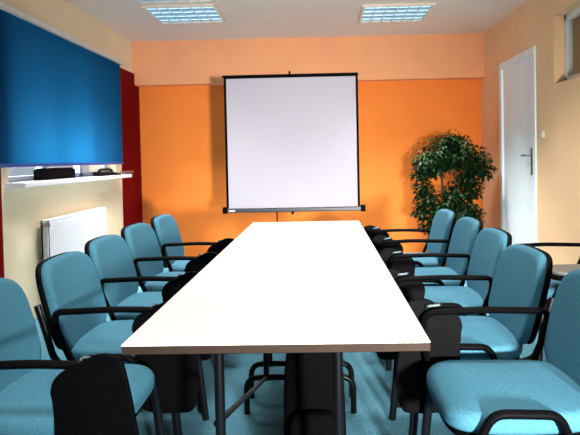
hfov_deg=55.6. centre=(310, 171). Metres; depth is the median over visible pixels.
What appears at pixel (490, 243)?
armchair
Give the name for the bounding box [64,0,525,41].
ceiling
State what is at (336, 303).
conference table
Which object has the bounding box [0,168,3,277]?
trim
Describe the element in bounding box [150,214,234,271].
armchair
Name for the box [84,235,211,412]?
armchair
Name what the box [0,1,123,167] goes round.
roller blind
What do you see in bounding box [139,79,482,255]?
wall
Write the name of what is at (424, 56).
beam
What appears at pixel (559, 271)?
armchair
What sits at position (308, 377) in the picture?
chair
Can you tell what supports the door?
in the wall at (538, 23)
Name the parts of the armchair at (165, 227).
backrest, seat, armrest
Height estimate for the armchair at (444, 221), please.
0.812 m
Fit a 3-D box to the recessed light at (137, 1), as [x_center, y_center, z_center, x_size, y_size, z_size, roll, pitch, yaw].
[-1.191,-1.506,4.591,0.680,0.022,0.620,-1,1,1]
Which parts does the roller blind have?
head rail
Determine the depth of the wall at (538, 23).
4.68 m
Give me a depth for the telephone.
5.50 m
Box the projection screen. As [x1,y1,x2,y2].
[222,71,365,221]
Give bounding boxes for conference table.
[121,251,429,434]
[220,221,376,398]
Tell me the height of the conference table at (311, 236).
0.740 m
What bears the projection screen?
on the floor
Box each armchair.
[0,278,164,434]
[34,251,208,434]
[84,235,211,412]
[121,223,218,355]
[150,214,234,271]
[364,209,456,266]
[372,217,482,285]
[376,244,553,434]
[379,227,511,407]
[396,269,579,434]
[522,242,579,360]
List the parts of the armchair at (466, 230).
armrest, seat, backrest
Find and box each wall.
[0,0,132,318]
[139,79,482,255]
[481,0,579,264]
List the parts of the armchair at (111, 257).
backrest, seat, armrest, leg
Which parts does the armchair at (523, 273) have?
leg, leg, armrest, seat, backrest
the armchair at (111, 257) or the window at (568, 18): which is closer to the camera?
the armchair at (111, 257)
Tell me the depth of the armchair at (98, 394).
1.53 m
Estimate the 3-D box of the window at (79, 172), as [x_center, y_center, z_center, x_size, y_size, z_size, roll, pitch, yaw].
[-2.264,-0.498,4.929,0.060,1.170,2.060,-1,1,1]
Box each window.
[8,165,106,181]
[564,7,579,79]
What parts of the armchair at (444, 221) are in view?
armrest, seat, backrest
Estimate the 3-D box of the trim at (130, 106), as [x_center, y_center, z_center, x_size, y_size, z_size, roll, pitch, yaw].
[-2.082,-0.043,6.427,0.020,2.240,0.600,-1,1,1]
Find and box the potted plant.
[409,130,498,266]
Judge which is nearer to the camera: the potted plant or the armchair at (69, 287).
the armchair at (69, 287)
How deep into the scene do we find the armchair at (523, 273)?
2.19 m
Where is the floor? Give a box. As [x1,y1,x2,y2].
[34,268,547,434]
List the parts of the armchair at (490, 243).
leg, armrest, seat, backrest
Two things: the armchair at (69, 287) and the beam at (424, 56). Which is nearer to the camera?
the armchair at (69, 287)
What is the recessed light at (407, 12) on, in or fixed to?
in the ceiling
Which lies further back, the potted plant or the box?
the potted plant
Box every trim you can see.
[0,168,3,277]
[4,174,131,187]
[120,68,142,226]
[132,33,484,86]
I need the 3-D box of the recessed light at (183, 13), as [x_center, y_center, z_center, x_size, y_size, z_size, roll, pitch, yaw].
[-1.205,-1.524,5.332,0.680,0.022,0.620,-1,1,1]
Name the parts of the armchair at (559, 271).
leg, armrest, seat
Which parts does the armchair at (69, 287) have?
backrest, armrest, seat, leg, leg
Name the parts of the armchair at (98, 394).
backrest, armrest, seat, leg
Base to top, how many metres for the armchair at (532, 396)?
0.812 m
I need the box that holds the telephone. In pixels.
[93,168,120,175]
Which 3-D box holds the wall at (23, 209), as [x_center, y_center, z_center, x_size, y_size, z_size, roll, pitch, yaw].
[-2.348,-0.114,1.689,0.300,2.620,10.080,-1,1,1]
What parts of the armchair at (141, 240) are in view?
backrest, seat, armrest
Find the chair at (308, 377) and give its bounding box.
[284,353,345,434]
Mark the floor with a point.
(372, 380)
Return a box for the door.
[499,46,537,247]
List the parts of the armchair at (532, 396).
leg, armrest, seat, backrest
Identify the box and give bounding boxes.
[33,167,74,179]
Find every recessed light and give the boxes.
[135,0,214,3]
[140,4,225,23]
[358,3,435,22]
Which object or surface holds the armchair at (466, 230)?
on the floor

